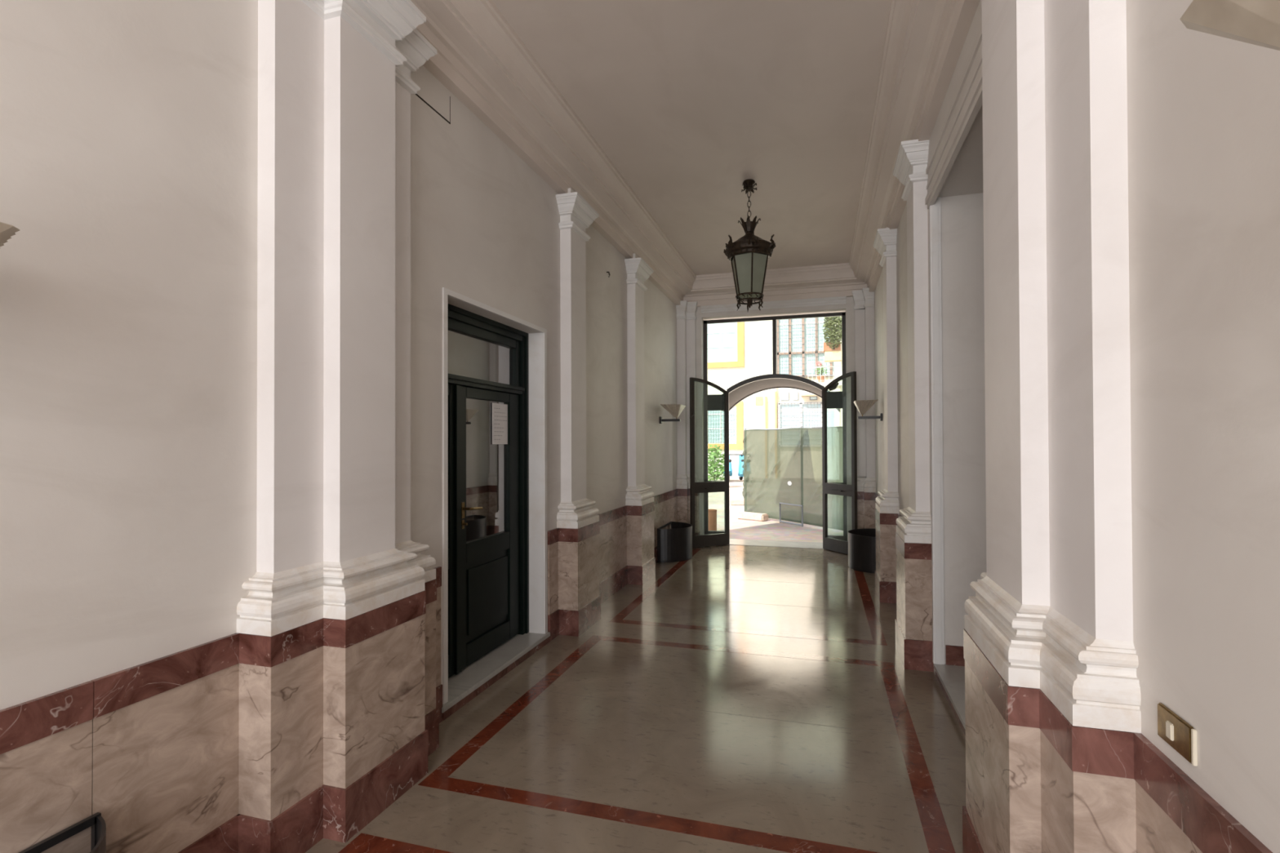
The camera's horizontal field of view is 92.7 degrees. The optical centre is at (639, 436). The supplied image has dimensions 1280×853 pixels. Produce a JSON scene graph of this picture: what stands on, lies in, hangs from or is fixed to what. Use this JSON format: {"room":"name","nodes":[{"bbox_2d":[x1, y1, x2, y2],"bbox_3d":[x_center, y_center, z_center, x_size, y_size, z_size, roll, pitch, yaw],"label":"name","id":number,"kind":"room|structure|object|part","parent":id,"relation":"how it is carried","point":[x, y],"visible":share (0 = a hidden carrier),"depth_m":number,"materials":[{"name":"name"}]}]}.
{"room":"building entrance hall","nodes":[
{"label":"building entrance hall","id":0,"kind":"room"},
{"bbox_2d":[0,0,677,852],"bbox_3d":[-1.410,-0.397,2.922,0.416,3.860,12.800,0,-1,16],"label":"wall","id":1,"kind":"structure","parent":0,"point":[129,128],"depth_m":1.92,"materials":[{"name":"white paint"}]},
{"bbox_2d":[0,222,19,248],"bbox_3d":[-1.548,-0.341,1.221,0.312,0.237,0.485,0,-1,16],"label":"wall sconce","id":2,"kind":"object","parent":1,"relation":"attached to","point":[6,231],"visible":1,"depth_m":1.33,"materials":[{"name":"beige"}]},
{"bbox_2d":[236,0,439,852],"bbox_3d":[-1.171,-0.236,2.578,0.268,3.530,0.953,0,-1,16],"label":"pilaster","id":3,"kind":"object","parent":1,"relation":"attached to","point":[339,714],"visible":1,"depth_m":2.42,"materials":[{"name":"paint"}]},
{"bbox_3d":[-1.173,0.598,2.571,0.258,0.199,0.933,0,-1,16],"label":"moulding","id":4,"kind":"part","parent":3,"relation":"part of","materials":[{"name":"paint"}]},
{"bbox_3d":[-1.165,1.431,2.562,0.268,0.196,0.953,0,-1,16],"label":"red marble skirting","id":5,"kind":"part","parent":3,"relation":"part of","materials":[{"name":"stone"}]},
{"bbox_2d":[177,546,657,852],"bbox_3d":[-1.229,1.433,2.780,0.022,0.196,12.658,0,-1,16],"label":"baseboard","id":6,"kind":"structure","parent":1,"relation":"attached to","point":[224,838],"depth_m":2.13,"materials":[{"name":"red stone"}]},
{"bbox_2d":[415,93,450,124],"bbox_3d":[-1.115,-1.837,3.272,0.004,0.157,0.335,0,-1,16],"label":"access hatch","id":7,"kind":"object","parent":1,"relation":"attached to","point":[419,96],"visible":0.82,"depth_m":3.33,"materials":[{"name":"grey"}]},
{"bbox_2d":[448,303,528,678],"bbox_3d":[-1.043,0.339,4.012,0.124,2.255,1.250,0,-1,16],"label":"door","id":8,"kind":"structure","parent":1,"relation":"in","point":[488,575],"depth_m":4.09,"materials":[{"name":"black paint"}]},
{"bbox_3d":[-1.093,0.547,3.800,0.034,0.055,0.024,0,-1,16],"label":"keyhole plate","id":9,"kind":"part","parent":8,"relation":"part of","materials":[{"name":"gold metal"}]},
{"bbox_3d":[-1.060,0.460,3.852,0.068,0.100,0.146,0,-1,16],"label":"handle","id":10,"kind":"part","parent":8,"relation":"part of","materials":[{"name":"gold metal"}]},
{"bbox_3d":[-1.073,-0.543,4.025,0.050,0.340,1.105,0,-1,16],"label":"transom frame","id":11,"kind":"part","parent":8,"relation":"part of","materials":[{"name":"green paint"}]},
{"bbox_3d":[-1.027,1.060,4.133,0.017,0.415,0.507,0,-1,16],"label":"raised panel","id":12,"kind":"part","parent":8,"relation":"part of","materials":[{"name":"green paint"}]},
{"bbox_2d":[492,402,507,444],"bbox_3d":[-0.976,-0.089,4.318,0.011,0.286,0.258,0,-1,16],"label":"paper notice","id":13,"kind":"object","parent":8,"relation":"attached to","point":[500,411],"visible":1,"depth_m":4.29,"materials":[{"name":"grey paper"}]},
{"bbox_2d":[442,287,547,704],"bbox_3d":[-0.965,0.326,3.991,0.165,2.280,1.315,0,-1,16],"label":"trim","id":14,"kind":"structure","parent":1,"relation":"attached to","point":[537,342],"depth_m":4.56,"materials":[{"name":"paint"}]},
{"bbox_2d":[442,635,550,720],"bbox_3d":[-0.881,1.518,3.954,0.024,0.045,1.360,0,-1,16],"label":"trim","id":15,"kind":"structure","parent":1,"relation":"attached to","point":[451,710],"depth_m":3.78,"materials":[{"name":"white stone"}]},
{"bbox_2d":[555,187,600,636],"bbox_3d":[-0.499,-0.216,4.998,0.188,3.530,0.500,0,-1,16],"label":"pilaster","id":16,"kind":"object","parent":1,"relation":"attached to","point":[578,523],"visible":0.99,"depth_m":4.87,"materials":[{"name":"paint"}]},
{"bbox_3d":[-0.501,0.619,4.991,0.178,0.199,0.480,0,-1,16],"label":"moulding","id":17,"kind":"part","parent":16,"relation":"part of","materials":[{"name":"paint"}]},
{"bbox_3d":[-0.493,1.451,4.982,0.188,0.196,0.500,0,-1,16],"label":"red marble skirting","id":18,"kind":"part","parent":16,"relation":"part of","materials":[{"name":"red stone"}]},
{"bbox_2d":[624,253,655,585],"bbox_3d":[0.005,-0.201,6.703,0.188,3.530,0.523,0,-1,16],"label":"pilaster","id":19,"kind":"object","parent":1,"relation":"attached to","point":[640,503],"visible":1,"depth_m":6.56,"materials":[{"name":"paint"}]},
{"bbox_3d":[0.003,0.633,6.697,0.178,0.199,0.503,0,-1,16],"label":"moulding","id":20,"kind":"part","parent":19,"relation":"part of","materials":[{"name":"paint"}]},
{"bbox_3d":[0.011,1.466,6.687,0.188,0.196,0.523,0,-1,16],"label":"red marble skirting","id":21,"kind":"part","parent":19,"relation":"part of","materials":[{"name":"red stone"}]},
{"bbox_2d":[659,404,685,423],"bbox_3d":[0.409,-0.285,7.848,0.312,0.237,0.485,0,-1,16],"label":"wall sconce","id":22,"kind":"object","parent":1,"relation":"attached to","point":[675,410],"visible":1,"depth_m":7.74,"materials":[{"name":"black paint"}]},
{"bbox_3d":[0.397,-0.210,7.851,0.250,0.031,0.024,0,-1,16],"label":"arm","id":23,"kind":"part","parent":22,"relation":"part of","materials":[{"name":"black paint"}]},
{"bbox_3d":[0.437,-0.325,7.840,0.253,0.159,0.485,0,-1,16],"label":"lamp shade","id":24,"kind":"part","parent":22,"relation":"part of","materials":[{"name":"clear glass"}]},
{"bbox_2d":[410,0,979,306],"bbox_3d":[0.056,-2.149,2.504,2.685,0.385,12.800,0,-1,16],"label":"trim","id":25,"kind":"structure","parent":1,"relation":"attached to","point":[480,58],"depth_m":4.10,"materials":[{"name":"paint"}]},
{"bbox_2d":[448,329,496,542],"bbox_3d":[-1.296,0.294,4.134,0.050,2.500,1.800,0,-1,16],"label":"wall","id":26,"kind":"structure","parent":0,"point":[470,357],"depth_m":4.44,"materials":[{"name":"paint"}]},
{"bbox_2d":[441,631,550,713],"bbox_3d":[-1.100,1.482,4.006,0.485,0.030,1.365,0,-1,16],"label":"step","id":27,"kind":"structure","parent":0,"point":[460,685],"depth_m":3.90,"materials":[{"name":"grey stone"}]},
{"bbox_2d":[305,538,965,852],"bbox_3d":[0.094,1.623,2.643,3.435,0.204,13.750,0,-1,16],"label":"floor","id":28,"kind":"structure","parent":0,"point":[735,699],"depth_m":3.11,"materials":[{"name":"grey stone"}]},
{"bbox_2d":[18,812,106,852],"bbox_3d":[-1.500,1.286,1.426,0.222,0.458,0.546,0,-1,16],"label":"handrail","id":29,"kind":"object","parent":28,"relation":"on","point":[98,843],"visible":1,"depth_m":1.65,"materials":[{"name":"black metal"}]},
{"bbox_2d":[657,521,692,562],"bbox_3d":[0.495,1.362,7.936,0.362,0.415,0.745,0,-1,16],"label":"bin","id":30,"kind":"object","parent":28,"relation":"on","point":[674,544],"visible":1,"depth_m":7.65,"materials":[{"name":"black paint"}]},
{"bbox_3d":[0.328,1.363,7.986,0.014,0.415,0.745,0,-1,16],"label":"rail","id":31,"kind":"part","parent":30,"relation":"part of","materials":[{"name":"black metal"}]},
{"bbox_2d":[848,528,875,573],"bbox_3d":[2.677,1.349,7.292,0.362,0.415,0.745,0,-1,16],"label":"bin","id":32,"kind":"object","parent":28,"relation":"on","point":[861,542],"visible":0.77,"depth_m":7.05,"materials":[{"name":"black metal"}]},
{"bbox_2d":[491,0,891,275],"bbox_3d":[0.030,-2.586,2.515,3.435,0.500,13.400,0,-1,16],"label":"ceiling","id":33,"kind":"structure","parent":0,"point":[691,101],"depth_m":4.25,"materials":[{"name":"paint"}]},
{"bbox_2d":[724,178,775,311],"bbox_3d":[0.990,-1.731,5.520,0.473,1.160,0.473,0,-1,16],"label":"hanging lantern","id":34,"kind":"object","parent":33,"relation":"hanging from","point":[748,255],"visible":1,"depth_m":5.42,"materials":[{"name":"brown metal"}]},
{"bbox_3d":[0.869,-1.440,5.521,0.055,0.345,0.172,0,-1,2],"label":"pane","id":35,"kind":"part","parent":34,"relation":"part of","materials":[{"name":"green glass"}]},
{"bbox_3d":[0.927,-1.441,5.414,0.172,0.345,0.055,-1,-1,32],"label":"pane","id":36,"kind":"part","parent":34,"relation":"part of","materials":[{"name":"green glass"}]},
{"bbox_3d":[0.933,-1.439,5.624,0.172,0.345,0.055,0,-1,-28],"label":"pane","id":37,"kind":"part","parent":34,"relation":"part of","materials":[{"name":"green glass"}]},
{"bbox_3d":[0.988,-2.086,5.523,0.025,0.287,0.032,0,-1,-37],"label":"chain","id":38,"kind":"part","parent":34,"relation":"part of","materials":[{"name":"brown metal"}]},
{"bbox_3d":[0.989,-1.893,5.522,0.194,0.150,0.194,0,-1,-6],"label":"crown","id":39,"kind":"part","parent":34,"relation":"part of","materials":[{"name":"brown metal"}]},
{"bbox_3d":[1.054,-1.440,5.621,0.172,0.345,0.055,-1,-1,32],"label":"pane","id":40,"kind":"part","parent":34,"relation":"part of","materials":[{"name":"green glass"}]},
{"bbox_3d":[1.048,-1.442,5.410,0.172,0.345,0.055,0,-1,-28],"label":"pane","id":41,"kind":"part","parent":34,"relation":"part of","materials":[{"name":"green glass"}]},
{"bbox_2d":[696,296,854,541],"bbox_3d":[1.892,-0.503,8.778,3.435,4.160,0.300,0,-1,16],"label":"wall","id":42,"kind":"structure","parent":0,"point":[848,308],"depth_m":8.75,"materials":[{"name":"white paint"}]},
{"bbox_2d":[675,300,699,535],"bbox_3d":[0.716,-0.187,8.825,0.397,3.536,0.155,0,-1,-24],"label":"pilaster","id":43,"kind":"object","parent":42,"relation":"attached to","point":[686,316],"visible":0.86,"depth_m":8.83,"materials":[{"name":"paint"}]},
{"bbox_3d":[0.715,0.651,8.824,0.383,0.199,0.141,0,-1,-24],"label":"moulding","id":44,"kind":"part","parent":43,"relation":"part of","materials":[{"name":"paint"}]},
{"bbox_2d":[701,296,846,313],"bbox_3d":[1.853,-1.857,8.612,2.002,0.095,0.062,0,-1,16],"label":"trim","id":45,"kind":"structure","parent":42,"relation":"attached to","point":[839,300],"depth_m":8.58,"materials":[{"name":"paint"}]},
{"bbox_2d":[703,311,847,544],"bbox_3d":[1.911,-0.078,8.769,2.002,3.301,0.060,0,-1,16],"label":"frame","id":46,"kind":"object","parent":42,"relation":"in","point":[834,399],"depth_m":8.76,"materials":[{"name":"brown paint"}]},
{"bbox_2d":[689,377,728,547],"bbox_3d":[0.976,0.366,8.748,0.694,2.404,0.126,0,-1,-29],"label":"door","id":47,"kind":"structure","parent":46,"relation":"attached to","point":[721,539],"depth_m":8.72,"materials":[{"name":"brown paint"}]},
{"bbox_2d":[822,371,857,554],"bbox_3d":[2.687,0.355,8.236,0.136,2.403,0.629,0,-1,-17],"label":"door","id":48,"kind":"structure","parent":46,"relation":"attached to","point":[830,544],"depth_m":8.21,"materials":[{"name":"brown paint"}]},
{"bbox_2d":[722,378,840,412],"bbox_3d":[2.176,-0.642,9.584,1.880,0.489,1.635,0,-1,16],"label":"arch","id":49,"kind":"object","parent":42,"relation":"attached to","point":[739,394],"visible":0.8,"depth_m":9.75,"materials":[{"name":"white paint"}]},
{"bbox_2d":[852,287,875,528],"bbox_3d":[2.965,-0.201,8.164,0.152,3.536,0.386,0,-1,-33],"label":"pilaster","id":50,"kind":"object","parent":42,"relation":"attached to","point":[864,300],"visible":0.75,"depth_m":8.12,"materials":[{"name":"paint"}]},
{"bbox_3d":[2.974,0.637,8.159,0.138,0.199,0.371,0,-1,-33],"label":"moulding","id":51,"kind":"part","parent":50,"relation":"part of","materials":[{"name":"paint"}]},
{"bbox_2d":[933,663,965,729],"bbox_3d":[3.038,1.448,2.688,2.912,0.023,1.700,0,-1,16],"label":"step","id":52,"kind":"structure","parent":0,"point":[952,677],"depth_m":3.58,"materials":[{"name":"grey stone"}]},
{"bbox_2d":[874,0,1279,852],"bbox_3d":[1.510,-0.416,2.060,0.366,3.860,12.800,0,-1,16],"label":"wall","id":53,"kind":"structure","parent":0,"point":[1203,108],"depth_m":1.20,"materials":[{"name":"white paint"}]},
{"bbox_2d":[853,400,882,421],"bbox_3d":[2.682,-0.300,7.177,0.312,0.237,0.485,0,-1,16],"label":"wall sconce","id":54,"kind":"object","parent":53,"relation":"attached to","point":[863,406],"visible":1,"depth_m":7.10,"materials":[{"name":"black paint"}]},
{"bbox_3d":[2.654,-0.339,7.186,0.253,0.159,0.485,0,-1,16],"label":"lamp shade","id":55,"kind":"part","parent":54,"relation":"part of","materials":[{"name":"beige glass"}]},
{"bbox_3d":[2.694,-0.225,7.173,0.250,0.031,0.024,0,-1,16],"label":"arm","id":56,"kind":"part","parent":54,"relation":"part of","materials":[{"name":"black paint"}]},
{"bbox_2d":[873,226,899,603],"bbox_3d":[2.384,-0.217,5.919,0.178,3.530,0.500,0,-1,16],"label":"pilaster","id":57,"kind":"object","parent":53,"relation":"attached to","point":[886,506],"visible":0.98,"depth_m":5.75,"materials":[{"name":"paint"}]},
{"bbox_3d":[2.389,1.450,5.904,0.178,0.196,0.500,0,-1,16],"label":"red marble skirting","id":58,"kind":"part","parent":57,"relation":"part of","materials":[{"name":"red stone"}]},
{"bbox_3d":[2.391,0.617,5.910,0.168,0.199,0.480,0,-1,16],"label":"moulding","id":59,"kind":"part","parent":57,"relation":"part of","materials":[{"name":"paint"}]},
{"bbox_2d":[893,139,933,671],"bbox_3d":[1.891,-0.231,4.251,0.178,3.530,0.500,0,-1,16],"label":"pilaster","id":60,"kind":"object","parent":53,"relation":"attached to","point":[913,620],"visible":0.93,"depth_m":4.08,"materials":[{"name":"paint"}]},
{"bbox_3d":[1.899,0.603,4.241,0.168,0.199,0.480,0,-1,16],"label":"moulding","id":61,"kind":"part","parent":60,"relation":"part of","materials":[{"name":"paint"}]},
{"bbox_3d":[1.897,1.436,4.235,0.178,0.196,0.500,0,-1,16],"label":"red marble skirting","id":62,"kind":"part","parent":60,"relation":"part of","materials":[{"name":"red stone"}]},
{"bbox_2d":[928,196,944,664],"bbox_3d":[1.909,-0.043,3.924,0.064,2.992,0.043,0,-1,16],"label":"trim","id":63,"kind":"structure","parent":53,"relation":"attached to","point":[935,211],"depth_m":3.91,"materials":[{"name":"paint"}]},
{"bbox_2d":[935,671,965,736],"bbox_3d":[1.668,1.496,3.092,0.030,0.055,1.700,0,-1,16],"label":"trim","id":64,"kind":"structure","parent":53,"relation":"attached to","point":[936,675],"depth_m":3.44,"materials":[{"name":"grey stone"}]},
{"bbox_2d":[924,26,982,208],"bbox_3d":[1.643,-1.626,3.163,0.040,0.260,1.730,0,-1,16],"label":"trim","id":65,"kind":"structure","parent":53,"relation":"attached to","point":[966,103],"depth_m":3.12,"materials":[{"name":"white paint"}]},
{"bbox_2d":[962,0,1141,852],"bbox_3d":[1.169,-0.251,1.882,0.220,3.530,0.953,0,-1,16],"label":"pilaster","id":66,"kind":"object","parent":53,"relation":"attached to","point":[1053,699],"visible":0.99,"depth_m":1.65,"materials":[{"name":"paint"}]},
{"bbox_3d":[1.175,1.416,1.866,0.220,0.196,0.953,0,-1,16],"label":"red marble skirting","id":67,"kind":"part","parent":66,"relation":"part of","materials":[{"name":"red stone"}]},
{"bbox_3d":[1.177,0.583,1.872,0.210,0.199,0.933,0,-1,16],"label":"moulding","id":68,"kind":"part","parent":66,"relation":"part of","materials":[{"name":"paint"}]},
{"bbox_2d":[1157,702,1197,766],"bbox_3d":[1.096,0.606,1.250,0.015,0.072,0.129,0,-1,16],"label":"light switch","id":69,"kind":"object","parent":53,"relation":"attached to","point":[1175,731],"visible":1,"depth_m":1.24,"materials":[{"name":"gold metal"}]},
{"bbox_2d":[1179,0,1279,50],"bbox_3d":[0.711,-0.356,0.497,0.312,0.237,0.485,0,-1,16],"label":"wall sconce","id":70,"kind":"object","parent":53,"relation":"attached to","point":[1255,22],"visible":1,"depth_m":0.62,"materials":[{"name":"beige"}]},
{"bbox_3d":[3.206,-0.086,2.652,2.550,3.200,1.940,0,-1,16],"label":"wall","id":71,"kind":"structure","parent":0,"visible":0},
{"bbox_2d":[945,644,964,666],"bbox_3d":[3.263,1.383,3.502,2.740,0.122,0.012,0,-1,16],"label":"baseboard","id":72,"kind":"structure","parent":71,"relation":"attached to","point":[953,654],"depth_m":3.87,"materials":[{"name":"red stone"}]},
{"label":"outside","id":73,"kind":"structure","parent":0,"visible":0},
{"bbox_2d":[708,477,843,542],"bbox_3d":[4.157,1.756,17.579,30.000,0.194,17.900,0,-1,16],"label":"ground","id":74,"kind":"structure","parent":73,"point":[771,529],"depth_m":10.80,"materials":[{"name":"grey concrete"}]},
{"bbox_2d":[708,509,716,530],"bbox_3d":[1.195,1.405,10.166,0.180,0.375,0.180,0,-1,16],"label":"bollard","id":75,"kind":"object","parent":74,"relation":"on","point":[712,513],"visible":0.62,"depth_m":10.09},
{"bbox_2d":[707,444,724,480],"bbox_3d":[2.476,0.974,20.113,0.952,1.417,0.723,0,-1,16],"label":"shrub","id":76,"kind":"object","parent":74,"relation":"on","point":[713,455],"visible":0.82,"depth_m":20.04,"materials":[{"name":"green plant"}]},
{"bbox_2d":[720,453,733,480],"bbox_3d":[3.383,1.034,23.563,0.647,1.345,1.500,0,-1,6],"label":"motor scooter","id":77,"kind":"object","parent":74,"relation":"on","point":[731,473],"visible":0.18,"depth_m":22.92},
{"bbox_2d":[729,499,743,505],"bbox_3d":[2.459,1.571,14.588,0.600,0.130,0.220,0,-1,5],"label":"concrete block","id":78,"kind":"object","parent":74,"relation":"on","point":[732,502],"visible":0.56,"depth_m":14.50,"materials":[{"name":"white concrete"}]},
{"bbox_2d":[733,453,743,479],"bbox_3d":[3.958,1.030,23.286,0.647,1.345,1.500,0,-1,-2],"label":"motor scooter","id":79,"kind":"object","parent":74,"relation":"on","point":[740,468],"visible":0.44,"depth_m":23.52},
{"bbox_2d":[737,511,768,521],"bbox_3d":[2.180,1.546,11.804,0.220,0.130,0.600,0,-1,-45],"label":"concrete block","id":80,"kind":"object","parent":74,"relation":"on","point":[740,515],"visible":1,"depth_m":11.69,"materials":[{"name":"white concrete"}]},
{"bbox_2d":[707,317,834,477],"bbox_3d":[6.492,-4.180,25.620,26.000,12.200,1.250,0,-1,16],"label":"building","id":81,"kind":"structure","parent":74,"relation":"on","point":[738,352],"depth_m":25.60,"materials":[{"name":"white paint"}]},
{"bbox_3d":[3.462,-0.494,26.085,1.320,1.600,0.017,0,-1,16],"label":"pane","id":82,"kind":"part","parent":81,"relation":"part of","materials":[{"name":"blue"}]},
{"bbox_3d":[3.478,-4.424,26.114,1.380,2.480,0.017,0,-1,16],"label":"pane","id":83,"kind":"part","parent":81,"relation":"part of","materials":[{"name":"white"}]},
{"bbox_2d":[707,410,736,444],"bbox_3d":[3.449,-0.495,26.040,1.320,1.600,0.012,0,-1,16],"label":"security grille","id":84,"kind":"object","parent":81,"relation":"attached to","point":[715,418],"depth_m":26.08,"materials":[{"name":"grey metal"}]},
{"bbox_2d":[755,396,763,404],"bbox_3d":[5.008,-1.499,25.639,0.310,0.350,0.050,0,-1,16],"label":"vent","id":85,"kind":"object","parent":81,"relation":"attached to","point":[758,400],"depth_m":25.62,"materials":[{"name":"white"}]},
{"bbox_3d":[6.043,-1.675,25.439,0.270,0.290,0.010,0,-1,16],"label":"pane","id":86,"kind":"part","parent":81,"relation":"part of","materials":[{"name":"white"}]},
{"bbox_3d":[6.460,-1.677,25.316,0.160,0.290,0.010,0,-1,16],"label":"pane","id":87,"kind":"part","parent":81,"relation":"part of","materials":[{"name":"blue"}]},
{"bbox_2d":[777,402,827,428],"bbox_3d":[7.002,-0.496,25.076,2.560,1.820,0.015,0,-1,16],"label":"security grille","id":88,"kind":"object","parent":81,"relation":"attached to","point":[790,415],"depth_m":25.23,"materials":[{"name":"grey metal"}]},
{"bbox_2d":[778,320,828,352],"bbox_3d":[7.083,-4.103,25.181,2.620,1.317,0.008,0,-1,16],"label":"window","id":89,"kind":"structure","parent":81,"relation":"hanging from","point":[791,348],"depth_m":25.30,"materials":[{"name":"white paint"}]},
{"bbox_2d":[776,318,833,377],"bbox_3d":[7.057,-3.827,25.088,2.820,2.720,0.015,0,-1,16],"label":"security grille","id":90,"kind":"object","parent":81,"relation":"attached to","point":[800,342],"depth_m":25.25,"materials":[{"name":"grey"}]},
{"bbox_3d":[7.088,-3.826,25.193,2.820,2.720,0.024,0,-1,16],"label":"pane","id":91,"kind":"part","parent":81,"relation":"part of","materials":[{"name":"blue"}]},
{"bbox_3d":[7.033,-0.495,25.181,2.560,1.820,0.024,0,-1,16],"label":"pane","id":92,"kind":"part","parent":81,"relation":"part of","materials":[{"name":"blue"}]},
{"bbox_2d":[742,426,843,530],"bbox_3d":[2.862,0.704,10.932,0.149,1.780,3.355,0,-1,-27],"label":"fence","id":93,"kind":"object","parent":74,"relation":"on","point":[782,471],"visible":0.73,"depth_m":11.12,"materials":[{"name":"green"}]},
{"bbox_3d":[2.747,1.410,11.098,0.032,0.372,0.631,0,-1,-27],"label":"brace frame","id":94,"kind":"part","parent":93,"relation":"part of","materials":[{"name":"grey metal"}]},
{"bbox_2d":[807,316,842,426],"bbox_3d":[7.873,-2.253,18.403,5.290,8.200,8.280,0,-1,16],"label":"side wing","id":95,"kind":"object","parent":74,"relation":"on","point":[836,356],"visible":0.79,"depth_m":15.23},
{"bbox_2d":[814,360,826,382],"bbox_3d":[4.583,-1.636,15.449,0.305,0.569,0.255,-1,-1,31],"label":"potted flower","id":96,"kind":"object","parent":95,"relation":"on","point":[818,363],"visible":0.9,"depth_m":15.41,"materials":[{"name":"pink plant"}]},
{"bbox_3d":[4.591,-1.450,15.444,0.240,0.198,0.234,0,-1,16],"label":"pot","id":97,"kind":"part","parent":96,"relation":"part of","materials":[{"name":"ceramic"}]},
{"bbox_3d":[4.612,-1.551,15.241,0.818,0.400,0.020,0,-1,16],"label":"balcony railing","id":98,"kind":"part","parent":95,"relation":"part of","materials":[{"name":"white metal"}]},
{"bbox_2d":[822,315,841,352],"bbox_3d":[4.771,-2.667,15.027,0.554,1.102,0.477,0,-1,16],"label":"hanging plant","id":99,"kind":"object","parent":95,"relation":"hanging from","point":[832,344],"visible":0.77,"depth_m":14.94,"materials":[{"name":"green plant"}]}
]}

